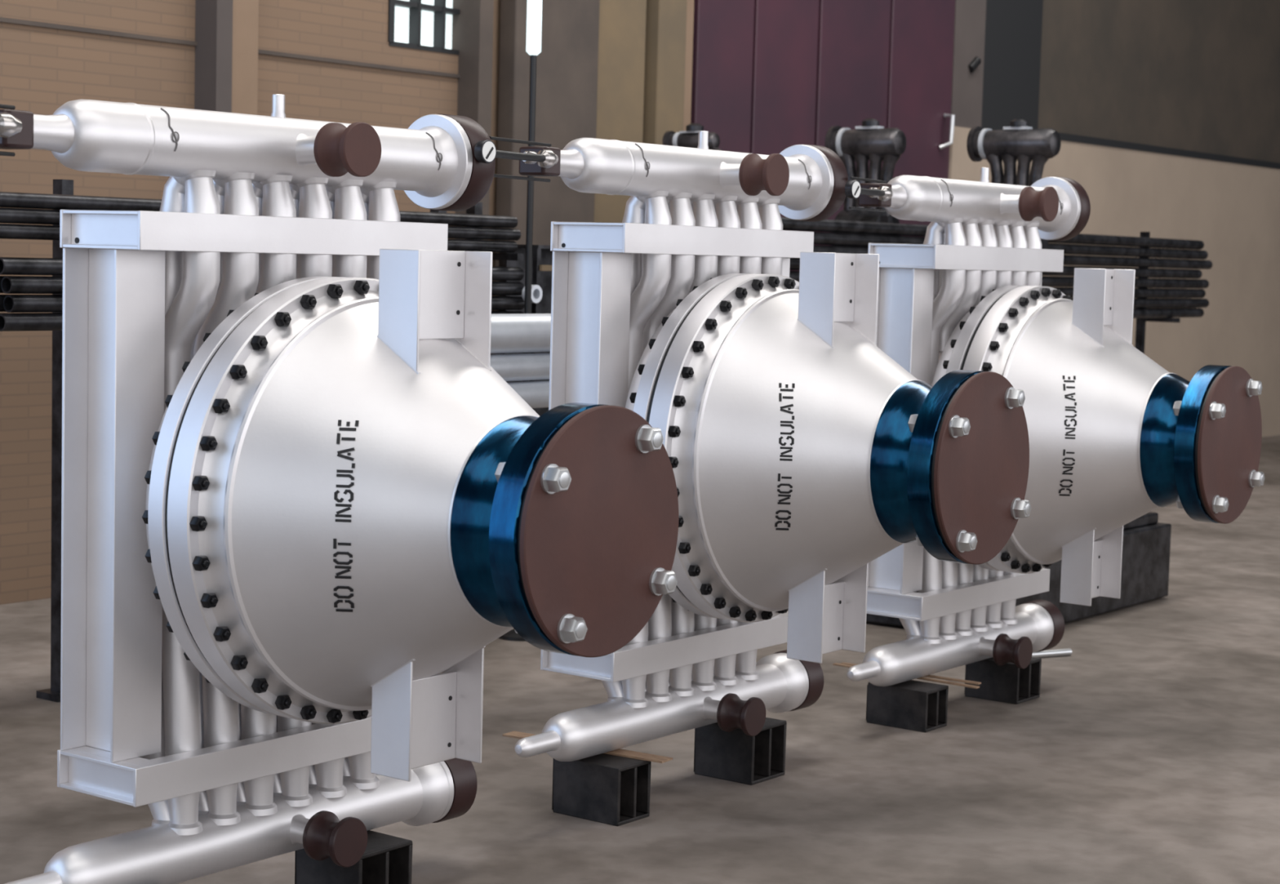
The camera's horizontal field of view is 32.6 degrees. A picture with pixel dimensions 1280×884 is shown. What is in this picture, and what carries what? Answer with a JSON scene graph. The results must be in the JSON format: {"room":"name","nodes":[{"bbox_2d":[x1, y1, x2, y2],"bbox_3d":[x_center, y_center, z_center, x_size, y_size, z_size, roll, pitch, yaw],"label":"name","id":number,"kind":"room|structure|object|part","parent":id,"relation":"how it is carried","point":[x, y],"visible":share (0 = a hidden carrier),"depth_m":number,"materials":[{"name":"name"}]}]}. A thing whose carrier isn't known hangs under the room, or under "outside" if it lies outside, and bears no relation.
{"room":"factory workshop","nodes":[
{"label":"factory workshop","id":0,"kind":"room"},
{"bbox_2d":[0,0,693,604],"bbox_3d":[-3.817,-1.957,8.325,0.200,5.541,13.600,5,6,36],"label":"wall","id":1,"kind":"structure","parent":0,"point":[42,69],"depth_m":10.10,"materials":[{"name":"beige brick"}]},
{"bbox_2d":[194,0,232,112],"bbox_3d":[-2.048,-2.088,10.444,0.200,5.541,0.100,5,6,36],"label":"column","id":2,"kind":"structure","parent":1,"relation":"attached to","point":[213,18],"depth_m":10.41,"materials":[{"name":"grey metal"}]},
{"bbox_2d":[0,17,460,78],"bbox_3d":[-2.859,-1.837,9.460,0.025,0.020,6.550,5,6,36],"label":"trim","id":3,"kind":"structure","parent":1,"relation":"attached to","point":[4,20],"depth_m":10.39,"materials":[{"name":"brown concrete"}]},
{"bbox_2d":[231,0,258,115],"bbox_3d":[-1.961,-2.096,10.560,0.150,5.541,0.190,5,6,36],"label":"trim","id":4,"kind":"structure","parent":1,"relation":"attached to","point":[245,12],"depth_m":10.54,"materials":[{"name":"beige paint"}]},
{"bbox_2d":[387,0,460,54],"bbox_3d":[-1.127,-2.579,11.787,0.110,0.950,0.740,5,6,36],"label":"window","id":5,"kind":"structure","parent":1,"relation":"in","point":[419,24],"depth_m":11.72,"materials":[{"name":"white glass"}]},
{"bbox_2d":[451,0,493,239],"bbox_3d":[-0.916,-2.186,11.961,0.200,5.541,0.110,5,6,36],"label":"trim","id":6,"kind":"structure","parent":1,"relation":"attached to","point":[473,28],"depth_m":11.91,"materials":[{"name":"brown concrete"}]},
{"bbox_2d":[492,0,599,354],"bbox_3d":[-0.512,-2.215,12.439,0.125,5.541,0.750,5,6,36],"label":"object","id":7,"kind":"structure","parent":1,"relation":"attached to","point":[567,61],"depth_m":12.37,"materials":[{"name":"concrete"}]},
{"bbox_2d":[594,0,646,222],"bbox_3d":[-0.153,-2.251,12.974,0.090,5.541,0.500,5,6,36],"label":"trim","id":8,"kind":"structure","parent":1,"relation":"attached to","point":[622,23],"depth_m":12.96,"materials":[{"name":"concrete"}]},
{"bbox_2d":[642,0,687,144],"bbox_3d":[0.148,-2.273,13.332,0.115,5.541,0.285,5,6,36],"label":"trim","id":9,"kind":"structure","parent":1,"relation":"attached to","point":[665,20],"depth_m":13.25,"materials":[{"name":"concrete"}]},
{"bbox_2d":[0,435,1279,883],"bbox_3d":[5.886,0.685,13.996,14.000,0.150,38.000,5,6,36],"label":"floor","id":10,"kind":"structure","parent":0,"point":[1148,753],"depth_m":6.89,"materials":[{"name":"concrete"}]},
{"bbox_2d":[35,179,523,702],"bbox_3d":[-1.310,-0.052,8.568,0.325,1.841,2.310,5,6,36],"label":"rack","id":11,"kind":"object","parent":10,"relation":"on","point":[65,187],"visible":0.18,"depth_m":7.75,"materials":[{"name":"metal"}]},
{"bbox_2d":[0,310,505,314],"bbox_3d":[-1.371,-0.470,8.379,0.058,0.058,2.644,5,6,36],"label":"pipe","id":12,"kind":"object","parent":11,"relation":"on","point":[491,310],"visible":0.02,"depth_m":7.47,"materials":[{"name":"metal"}]},
{"bbox_2d":[0,294,62,311],"bbox_3d":[-1.369,-0.532,8.375,0.058,0.058,2.700,5,6,36],"label":"pipe","id":13,"kind":"object","parent":12,"relation":"on","point":[2,296],"visible":0.16,"depth_m":7.33,"materials":[{"name":"metal"}]},
{"bbox_2d":[0,275,49,293],"bbox_3d":[-1.372,-0.594,8.364,0.058,0.058,2.676,5,6,36],"label":"pipe","id":14,"kind":"object","parent":13,"relation":"on","point":[1,277],"visible":0.04,"depth_m":7.33,"materials":[{"name":"metal"}]},
{"bbox_2d":[0,223,517,253],"bbox_3d":[-1.371,-0.761,8.235,0.050,0.050,2.779,5,6,36],"label":"pipe","id":15,"kind":"object","parent":11,"relation":"on","point":[7,231],"visible":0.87,"depth_m":7.40,"materials":[{"name":"metal"}]},
{"bbox_2d":[0,207,520,240],"bbox_3d":[-1.358,-0.815,8.247,0.050,0.050,2.778,5,6,36],"label":"pipe","id":16,"kind":"object","parent":15,"relation":"on","point":[16,215],"visible":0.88,"depth_m":7.40,"materials":[{"name":"metal"}]},
{"bbox_2d":[0,191,517,227],"bbox_3d":[-1.369,-0.866,8.225,0.050,0.050,2.777,5,6,36],"label":"pipe","id":17,"kind":"object","parent":16,"relation":"on","point":[7,199],"visible":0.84,"depth_m":7.62,"materials":[{"name":"metal"}]},
{"bbox_2d":[0,311,524,331],"bbox_3d":[-1.319,-0.465,8.342,0.058,0.058,2.690,5,6,36],"label":"pipe","id":18,"kind":"object","parent":11,"relation":"on","point":[15,322],"visible":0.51,"depth_m":7.35,"materials":[{"name":"metal"}]},
{"bbox_2d":[3,294,524,312],"bbox_3d":[-1.308,-0.528,8.348,0.058,0.058,2.654,5,6,36],"label":"pipe","id":19,"kind":"object","parent":18,"relation":"on","point":[11,304],"visible":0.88,"depth_m":7.38,"materials":[{"name":"metal"}]},
{"bbox_2d":[0,275,524,295],"bbox_3d":[-1.311,-0.590,8.337,0.058,0.058,2.657,5,6,36],"label":"pipe","id":20,"kind":"object","parent":19,"relation":"on","point":[9,284],"visible":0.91,"depth_m":7.37,"materials":[{"name":"metal"}]},
{"bbox_2d":[0,257,524,280],"bbox_3d":[-1.320,-0.651,8.317,0.058,0.058,2.679,5,6,36],"label":"pipe","id":21,"kind":"object","parent":20,"relation":"on","point":[8,265],"visible":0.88,"depth_m":7.36,"materials":[{"name":"metal"}]},
{"bbox_3d":[-0.613,-0.794,9.368,0.265,0.030,0.040,5,6,36],"label":"arm","id":22,"kind":"part","parent":11,"relation":"part of","materials":[{"name":"metal"}]},
{"bbox_3d":[-1.414,-0.765,8.270,0.050,0.050,2.782,5,6,36],"label":"pipe","id":23,"kind":"object","parent":11,"relation":"on","visible":0},
{"bbox_3d":[-1.408,-0.818,8.271,0.050,0.050,2.791,5,6,36],"label":"pipe","id":24,"kind":"object","parent":23,"relation":"on","visible":0},
{"bbox_2d":[0,206,495,227],"bbox_3d":[-1.405,-0.870,8.268,0.050,0.050,2.754,5,6,36],"label":"pipe","id":25,"kind":"object","parent":24,"relation":"on","point":[0,206],"visible":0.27,"depth_m":7.49,"materials":[{"name":"metal"}]},
{"bbox_3d":[-1.458,-0.769,8.301,0.050,0.050,2.765,5,6,36],"label":"pipe","id":26,"kind":"object","parent":11,"relation":"on","visible":0},
{"bbox_3d":[-1.454,-0.822,8.301,0.050,0.050,2.783,5,6,36],"label":"pipe","id":27,"kind":"object","parent":26,"relation":"on","visible":0},
{"bbox_2d":[9,207,489,227],"bbox_3d":[-1.445,-0.875,8.306,0.050,0.050,2.776,5,6,36],"label":"pipe","id":28,"kind":"object","parent":27,"relation":"on","point":[10,207],"visible":0.02,"depth_m":7.53,"materials":[{"name":"metal"}]},
{"bbox_2d":[294,830,413,883],"bbox_3d":[-0.718,1.073,5.499,0.220,0.150,0.195,5,6,36],"label":"block","id":29,"kind":"object","parent":10,"relation":"on","point":[386,859],"visible":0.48,"depth_m":5.46,"materials":[{"name":"black metal"}]},
{"bbox_2d":[0,93,678,883],"bbox_3d":[-0.729,0.153,4.774,1.261,1.856,1.912,5,6,36],"label":"heat exchanger","id":30,"kind":"object","parent":29,"relation":"on","point":[303,491],"visible":1,"depth_m":4.85,"materials":[{"name":"silver metal"}]},
{"bbox_3d":[-1.191,0.137,4.943,0.182,1.140,0.140,5,6,36],"label":"frame post","id":31,"kind":"part","parent":30,"relation":"part of","materials":[{"name":"silver metal"}]},
{"bbox_3d":[-0.923,0.728,5.309,0.270,0.086,0.996,5,6,36],"label":"frame","id":32,"kind":"part","parent":30,"relation":"part of","materials":[{"name":"silver metal"}]},
{"bbox_3d":[-0.890,-0.492,5.206,0.270,0.085,0.996,5,6,36],"label":"frame","id":33,"kind":"part","parent":30,"relation":"part of","materials":[{"name":"silver metal"}]},
{"bbox_3d":[-0.556,0.616,4.906,0.119,0.274,0.007,5,6,36],"label":"plate","id":34,"kind":"part","parent":30,"relation":"part of","materials":[{"name":"silver metal"}]},
{"bbox_3d":[-0.531,-0.290,4.829,0.119,0.268,0.007,5,6,36],"label":"plate","id":35,"kind":"part","parent":30,"relation":"part of","materials":[{"name":"silver metal"}]},
{"bbox_3d":[-0.412,0.604,5.099,0.119,0.274,0.007,5,6,36],"label":"plate","id":36,"kind":"part","parent":30,"relation":"part of","materials":[{"name":"silver metal"}]},
{"bbox_3d":[-0.388,-0.303,5.022,0.119,0.268,0.007,5,6,36],"label":"plate","id":37,"kind":"part","parent":30,"relation":"part of","materials":[{"name":"silver metal"}]},
{"bbox_2d":[520,404,678,657],"bbox_3d":[-0.079,0.191,4.672,0.016,0.539,0.539,5,6,36],"label":"blind","id":38,"kind":"object","parent":30,"relation":"hanging from","point":[597,550],"depth_m":4.64,"materials":[{"name":"brown metal"}]},
{"bbox_2d":[498,0,542,641],"bbox_3d":[-0.472,-0.546,9.205,0.200,2.765,0.200,5,6,36],"label":"lamp pole","id":39,"kind":"object","parent":10,"relation":"on","point":[534,16],"visible":0.46,"depth_m":9.13,"materials":[{"name":"black metal"}]},
{"bbox_2d":[521,284,542,302],"bbox_3d":[-0.461,-0.633,9.353,0.050,0.078,0.078,5,6,36],"label":"ring","id":40,"kind":"object","parent":39,"relation":"attached to","point":[536,291],"visible":0.66,"depth_m":9.35,"materials":[{"name":"white metal"}]},
{"bbox_2d":[497,244,552,416],"bbox_3d":[-0.387,-0.038,9.744,0.230,1.665,0.528,5,6,36],"label":"steel shelf","id":41,"kind":"object","parent":10,"relation":"on","point":[542,255],"visible":0.19,"depth_m":9.64,"materials":[{"name":"metal"}]},
{"bbox_3d":[-0.602,-0.023,9.591,0.025,1.650,0.025,5,6,36],"label":"leg","id":42,"kind":"part","parent":41,"relation":"part of","materials":[{"name":"metal"}]},
{"bbox_3d":[-0.465,-0.011,9.490,0.025,1.650,0.025,5,6,36],"label":"leg","id":43,"kind":"part","parent":41,"relation":"part of","materials":[{"name":"metal"}]},
{"bbox_3d":[-0.390,-0.753,9.476,0.020,0.025,0.135,5,6,36],"label":"yellow rail","id":44,"kind":"part","parent":41,"relation":"part of","materials":[{"name":"metal"}]},
{"bbox_2d":[551,753,651,826],"bbox_3d":[-0.112,1.004,6.394,0.240,0.169,0.160,5,6,36],"label":"block","id":45,"kind":"object","parent":10,"relation":"on","point":[615,790],"visible":0.8,"depth_m":6.34,"materials":[{"name":"black metal"}]},
{"bbox_2d":[502,731,672,763],"bbox_3d":[-0.160,0.905,6.506,0.567,0.006,0.060,5,6,32],"label":"wooden lath","id":46,"kind":"object","parent":45,"relation":"on","point":[517,735],"visible":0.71,"depth_m":6.42,"materials":[{"name":"brown wood"}]},
{"bbox_2d":[662,123,720,150],"bbox_3d":[0.276,-0.605,12.416,0.357,2.381,0.320,5,6,36],"label":"header","id":47,"kind":"object","parent":10,"relation":"on","point":[689,138],"visible":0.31,"depth_m":12.29,"materials":[{"name":"metal"}]},
{"bbox_3d":[0.304,-1.743,12.322,0.150,0.010,0.070,5,6,36],"label":"plate","id":48,"kind":"part","parent":47,"relation":"part of","materials":[{"name":"silver metal"}]},
{"bbox_3d":[0.309,-1.769,12.317,0.100,0.045,0.100,5,6,36],"label":"knob","id":49,"kind":"part","parent":47,"relation":"part of","materials":[{"name":"metal"}]},
{"bbox_2d":[693,717,786,785],"bbox_3d":[0.318,0.967,6.936,0.220,0.175,0.195,5,6,36],"label":"block","id":50,"kind":"object","parent":10,"relation":"on","point":[735,756],"visible":0.7,"depth_m":6.88,"materials":[{"name":"black metal"}]},
{"bbox_2d":[474,130,1031,761],"bbox_3d":[0.308,0.035,6.210,1.261,1.856,1.912,5,6,36],"label":"heat exchanger","id":51,"kind":"object","parent":50,"relation":"on","point":[802,454],"visible":0.98,"depth_m":6.26,"materials":[{"name":"silver metal"}]},
{"bbox_3d":[-0.154,0.019,6.379,0.182,1.140,0.140,5,6,36],"label":"frame post","id":52,"kind":"part","parent":51,"relation":"part of","materials":[{"name":"silver metal"}]},
{"bbox_3d":[0.114,0.611,6.746,0.270,0.086,0.996,5,6,36],"label":"frame","id":53,"kind":"part","parent":51,"relation":"part of","materials":[{"name":"silver metal"}]},
{"bbox_3d":[0.147,-0.610,6.643,0.270,0.085,0.996,5,6,36],"label":"frame","id":54,"kind":"part","parent":51,"relation":"part of","materials":[{"name":"silver metal"}]},
{"bbox_3d":[0.350,-0.025,7.055,0.182,1.140,0.140,5,6,36],"label":"frame post","id":55,"kind":"part","parent":51,"relation":"part of","materials":[{"name":"silver metal"}]},
{"bbox_3d":[0.480,0.498,6.342,0.119,0.274,0.007,5,6,36],"label":"plate","id":56,"kind":"part","parent":51,"relation":"part of","materials":[{"name":"silver metal"}]},
{"bbox_3d":[0.505,-0.408,6.265,0.119,0.268,0.007,5,6,36],"label":"plate","id":57,"kind":"part","parent":51,"relation":"part of","materials":[{"name":"silver metal"}]},
{"bbox_3d":[0.624,0.486,6.535,0.119,0.274,0.007,5,6,36],"label":"plate","id":58,"kind":"part","parent":51,"relation":"part of","materials":[{"name":"silver metal"}]},
{"bbox_3d":[0.649,-0.421,6.458,0.119,0.268,0.007,5,6,36],"label":"plate","id":59,"kind":"part","parent":51,"relation":"part of","materials":[{"name":"silver metal"}]},
{"bbox_2d":[933,371,1029,564],"bbox_3d":[0.958,0.073,6.108,0.016,0.539,0.539,5,6,36],"label":"blind","id":60,"kind":"object","parent":51,"relation":"hanging from","point":[980,477],"depth_m":6.07,"materials":[{"name":"brown metal"}]},
{"bbox_2d":[824,118,906,247],"bbox_3d":[1.282,-0.637,12.694,0.455,2.452,0.320,5,6,36],"label":"header","id":61,"kind":"object","parent":10,"relation":"on","point":[874,143],"visible":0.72,"depth_m":12.55,"materials":[{"name":"metal"}]},
{"bbox_3d":[1.319,-1.807,12.591,0.150,0.016,0.070,5,6,36],"label":"plate","id":62,"kind":"part","parent":61,"relation":"part of","materials":[{"name":"silver metal"}]},
{"bbox_3d":[1.324,-1.835,12.585,0.100,0.045,0.100,5,6,36],"label":"knob","id":63,"kind":"part","parent":61,"relation":"part of","materials":[{"name":"metal"}]},
{"bbox_2d":[866,680,948,732],"bbox_3d":[0.948,0.929,7.764,0.240,0.145,0.160,5,6,36],"label":"block","id":64,"kind":"object","parent":10,"relation":"on","point":[911,704],"visible":0.87,"depth_m":7.71,"materials":[{"name":"black metal"}]},
{"bbox_2d":[832,662,979,688],"bbox_3d":[0.954,0.842,7.901,0.605,0.006,0.022,5,6,38],"label":"wooden lath","id":65,"kind":"object","parent":64,"relation":"on","point":[834,664],"visible":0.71,"depth_m":7.80,"materials":[{"name":"brown wood"}]},
{"bbox_2d":[964,657,1041,704],"bbox_3d":[1.377,0.893,8.306,0.220,0.150,0.195,5,6,36],"label":"block","id":66,"kind":"object","parent":10,"relation":"on","point":[1009,683],"visible":0.73,"depth_m":8.24,"materials":[{"name":"black metal"}]},
{"bbox_2d":[844,167,1264,686],"bbox_3d":[1.367,-0.028,7.581,1.261,1.856,1.912,5,6,36],"label":"heat exchanger","id":67,"kind":"object","parent":66,"relation":"on","point":[1116,437],"visible":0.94,"depth_m":7.65,"materials":[{"name":"silver metal"}]},
{"bbox_3d":[0.905,-0.044,7.750,0.182,1.140,0.140,5,6,36],"label":"frame post","id":68,"kind":"part","parent":67,"relation":"part of","materials":[{"name":"silver metal"}]},
{"bbox_3d":[1.173,0.548,8.116,0.270,0.086,0.996,5,6,36],"label":"frame","id":69,"kind":"part","parent":67,"relation":"part of","materials":[{"name":"silver metal"}]},
{"bbox_3d":[1.206,-0.673,8.013,0.270,0.085,0.996,5,6,36],"label":"frame","id":70,"kind":"part","parent":67,"relation":"part of","materials":[{"name":"silver metal"}]},
{"bbox_3d":[1.539,0.436,7.713,0.119,0.274,0.007,5,6,36],"label":"plate","id":71,"kind":"part","parent":67,"relation":"part of","materials":[{"name":"silver metal"}]},
{"bbox_3d":[1.564,-0.471,7.636,0.119,0.268,0.007,5,6,36],"label":"plate","id":72,"kind":"part","parent":67,"relation":"part of","materials":[{"name":"silver metal"}]},
{"bbox_3d":[1.683,0.423,7.906,0.119,0.274,0.007,5,6,36],"label":"plate","id":73,"kind":"part","parent":67,"relation":"part of","materials":[{"name":"silver metal"}]},
{"bbox_3d":[1.708,-0.483,7.829,0.119,0.268,0.007,5,6,36],"label":"plate","id":74,"kind":"part","parent":67,"relation":"part of","materials":[{"name":"silver metal"}]},
{"bbox_2d":[1197,366,1262,524],"bbox_3d":[2.017,0.010,7.479,0.016,0.539,0.539,5,6,36],"label":"blind","id":75,"kind":"object","parent":67,"relation":"hanging from","point":[1229,446],"depth_m":7.44,"materials":[{"name":"brown metal"}]},
{"bbox_2d":[966,119,1061,248],"bbox_3d":[2.127,-0.620,12.658,0.525,2.470,0.320,5,6,36],"label":"header","id":76,"kind":"object","parent":10,"relation":"on","point":[1021,143],"visible":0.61,"depth_m":12.52,"materials":[{"name":"metal"}]},
{"bbox_3d":[2.165,-1.798,12.553,0.150,0.016,0.070,5,6,36],"label":"plate","id":77,"kind":"part","parent":76,"relation":"part of","materials":[{"name":"silver metal"}]},
{"bbox_3d":[2.170,-1.826,12.548,0.100,0.045,0.100,5,6,36],"label":"knob","id":78,"kind":"part","parent":76,"relation":"part of","materials":[{"name":"metal"}]},
{"bbox_2d":[866,511,1171,626],"bbox_3d":[1.816,0.581,10.405,0.725,0.420,1.800,5,6,36],"label":"bin","id":79,"kind":"object","parent":10,"relation":"on","point":[1146,542],"visible":0.2,"depth_m":10.57,"materials":[{"name":"black metal"}]},
{"bbox_2d":[880,215,1180,354],"bbox_3d":[1.976,-0.360,12.975,0.335,1.891,5.320,5,6,36],"label":"rack","id":80,"kind":"object","parent":10,"relation":"on","point":[1140,325],"visible":0.16,"depth_m":15.06,"materials":[{"name":"metal"}]},
{"bbox_3d":[3.563,-0.839,15.008,0.275,0.030,0.040,5,6,36],"label":"arm","id":81,"kind":"part","parent":80,"relation":"part of","materials":[{"name":"metal"}]},
{"bbox_2d":[1133,308,1204,318],"bbox_3d":[2.147,-0.754,12.985,0.064,0.064,5.962,5,6,36],"label":"pipe","id":82,"kind":"object","parent":80,"relation":"on","point":[1137,313],"visible":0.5,"depth_m":14.85,"materials":[{"name":"metal"}]},
{"bbox_2d":[1071,297,1208,307],"bbox_3d":[2.215,-0.827,13.068,0.064,0.064,5.909,5,6,36],"label":"pipe","id":83,"kind":"object","parent":82,"relation":"on","point":[1138,303],"visible":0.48,"depth_m":14.89,"materials":[{"name":"metal"}]},
{"bbox_2d":[1053,287,1205,297],"bbox_3d":[2.164,-0.889,12.992,0.064,0.064,5.942,5,6,36],"label":"pipe","id":84,"kind":"object","parent":83,"relation":"on","point":[1139,292],"visible":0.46,"depth_m":14.77,"materials":[{"name":"metal"}]},
{"bbox_2d":[789,271,1208,288],"bbox_3d":[2.153,-0.955,12.969,0.064,0.064,6.092,5,6,36],"label":"pipe","id":85,"kind":"object","parent":84,"relation":"on","point":[1046,281],"visible":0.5,"depth_m":14.59,"materials":[{"name":"metal"}]},
{"bbox_2d":[789,257,1202,278],"bbox_3d":[2.152,-1.022,12.959,0.064,0.064,5.836,5,6,36],"label":"pipe","id":86,"kind":"object","parent":85,"relation":"on","point":[794,262],"visible":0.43,"depth_m":14.51,"materials":[{"name":"metal"}]},
{"bbox_2d":[813,244,1213,269],"bbox_3d":[2.182,-1.092,12.991,0.064,0.064,6.100,5,6,36],"label":"pipe","id":87,"kind":"object","parent":86,"relation":"on","point":[1068,260],"visible":0.46,"depth_m":14.15,"materials":[{"name":"metal"}]},
{"bbox_2d":[813,231,1208,259],"bbox_3d":[2.163,-1.157,12.957,0.064,0.064,5.989,5,6,36],"label":"pipe","id":88,"kind":"object","parent":87,"relation":"on","point":[820,237],"visible":0.45,"depth_m":13.63,"materials":[{"name":"metal"}]},
{"bbox_2d":[781,217,1204,249],"bbox_3d":[2.162,-1.224,12.948,0.064,0.064,5.840,5,6,36],"label":"pipe","id":89,"kind":"object","parent":88,"relation":"on","point":[825,225],"visible":0.45,"depth_m":12.01,"materials":[{"name":"metal"}]},
{"bbox_2d":[1144,307,1196,308],"bbox_3d":[2.138,-0.763,13.090,0.064,0.064,5.984,5,6,36],"label":"pipe","id":90,"kind":"object","parent":80,"relation":"on","point":[1144,308],"visible":0.02,"depth_m":15.12,"materials":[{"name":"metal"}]},
{"bbox_2d":[1133,297,1191,298],"bbox_3d":[2.098,-0.826,13.028,0.064,0.064,5.924,5,6,36],"label":"pipe","id":91,"kind":"object","parent":90,"relation":"on","point":[1134,298],"visible":0.02,"depth_m":14.99,"materials":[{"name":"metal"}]},
{"bbox_3d":[2.066,-0.891,12.977,0.064,0.064,5.864,5,6,36],"label":"pipe","id":92,"kind":"object","parent":91,"relation":"on","visible":0},
{"bbox_3d":[2.083,-0.959,12.992,0.064,0.064,5.755,5,6,36],"label":"pipe","id":93,"kind":"object","parent":92,"relation":"on","visible":0},
{"bbox_3d":[2.096,-1.027,13.000,0.064,0.064,5.932,5,6,36],"label":"pipe","id":94,"kind":"object","parent":93,"relation":"on","visible":0},
{"bbox_3d":[2.083,-1.093,12.975,0.064,0.064,5.952,5,6,36],"label":"pipe","id":95,"kind":"object","parent":94,"relation":"on","visible":0},
{"bbox_2d":[813,244,1173,258],"bbox_3d":[2.121,-1.164,13.018,0.064,0.064,5.802,5,6,36],"label":"pipe","id":96,"kind":"object","parent":95,"relation":"on","point":[814,244],"visible":0.02,"depth_m":14.01,"materials":[{"name":"metal"}]},
{"bbox_2d":[782,229,1193,249],"bbox_3d":[2.116,-1.230,13.002,0.064,0.064,6.101,5,6,36],"label":"pipe","id":97,"kind":"object","parent":96,"relation":"on","point":[783,229],"visible":0.02,"depth_m":12.24,"materials":[{"name":"metal"}]},
{"bbox_2d":[1031,648,1071,657],"bbox_3d":[1.632,0.889,9.141,0.414,0.030,0.030,-1,5,-28],"label":"rod","id":98,"kind":"object","parent":10,"relation":"on","point":[1060,652],"visible":0.4,"depth_m":9.18,"materials":[{"name":"silver metal"}]},
{"bbox_3d":[-0.578,0.269,7.680,0.250,1.391,1.930,5,6,36],"label":"rack","id":99,"kind":"object","parent":10,"relation":"on","visible":0},
{"bbox_2d":[507,380,549,408],"bbox_3d":[-0.610,-0.148,7.484,0.096,0.096,2.300,5,6,36],"label":"pipe","id":100,"kind":"object","parent":99,"relation":"on","point":[535,394],"visible":0.02,"depth_m":7.74,"materials":[{"name":"silver metal"}]},
{"bbox_2d":[490,352,550,381],"bbox_3d":[-0.608,-0.248,7.475,0.096,0.096,2.300,5,6,36],"label":"pipe","id":101,"kind":"object","parent":100,"relation":"on","point":[514,366],"visible":0.02,"depth_m":7.67,"materials":[{"name":"silver metal"}]},
{"bbox_2d":[490,313,551,353],"bbox_3d":[-0.604,-0.367,7.465,0.137,0.137,2.300,5,6,36],"label":"pipe","id":102,"kind":"object","parent":101,"relation":"on","point":[509,332],"visible":0.02,"depth_m":7.63,"materials":[{"name":"silver metal"}]},
{"bbox_2d":[840,662,981,684],"bbox_3d":[0.978,0.839,7.945,0.560,0.006,0.022,5,6,34],"label":"wooden lath","id":103,"kind":"object","parent":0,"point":[843,663],"visible":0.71,"depth_m":7.85,"materials":[{"name":"brown wood"}]},
{"bbox_2d":[1037,0,1279,163],"bbox_3d":[7.938,-2.969,24.070,0.200,5.541,19.050,5,6,36],"label":"wall","id":104,"kind":"structure","parent":0,"point":[1203,76],"depth_m":19.49,"materials":[{"name":"paint"}]},
{"bbox_2d":[951,0,986,128],"bbox_3d":[2.481,-3.808,16.443,0.138,2.880,0.470,5,6,36],"label":"trim","id":105,"kind":"structure","parent":104,"relation":"attached to","point":[970,16],"depth_m":16.50,"materials":[{"name":"grey metal"}]},
{"bbox_2d":[981,0,1043,130],"bbox_3d":[2.889,-3.847,17.030,0.100,2.880,0.960,5,6,36],"label":"trim","id":106,"kind":"structure","parent":104,"relation":"attached to","point":[1013,28],"depth_m":17.06,"materials":[{"name":"black metal"}]},
{"bbox_2d":[948,126,1279,437],"bbox_3d":[7.962,-1.528,24.126,0.100,2.661,19.080,5,6,36],"label":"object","id":107,"kind":"structure","parent":104,"relation":"attached to","point":[1233,209],"depth_m":20.40,"materials":[{"name":"beige paint"}]},
{"bbox_2d":[1057,132,1279,168],"bbox_3d":[8.419,-2.918,24.557,0.100,0.060,17.700,5,6,36],"label":"trim","id":108,"kind":"structure","parent":104,"relation":"attached to","point":[1064,136],"depth_m":19.43,"materials":[{"name":"black metal"}]},
{"bbox_3d":[1.303,-4.455,14.932,0.200,1.400,3.350,5,6,36],"label":"wall","id":109,"kind":"structure","parent":0,"visible":0},
{"bbox_2d":[690,0,955,271],"bbox_3d":[1.288,-1.690,15.121,0.252,4.141,3.350,5,6,36],"label":"door","id":110,"kind":"structure","parent":109,"relation":"in","point":[770,77],"depth_m":14.90,"materials":[{"name":"red paint"}]},
{"bbox_3d":[2.271,-2.302,16.237,0.090,0.273,0.100,5,6,36],"label":"handle","id":111,"kind":"part","parent":110,"relation":"part of","materials":[{"name":"silver metal"}]}
]}

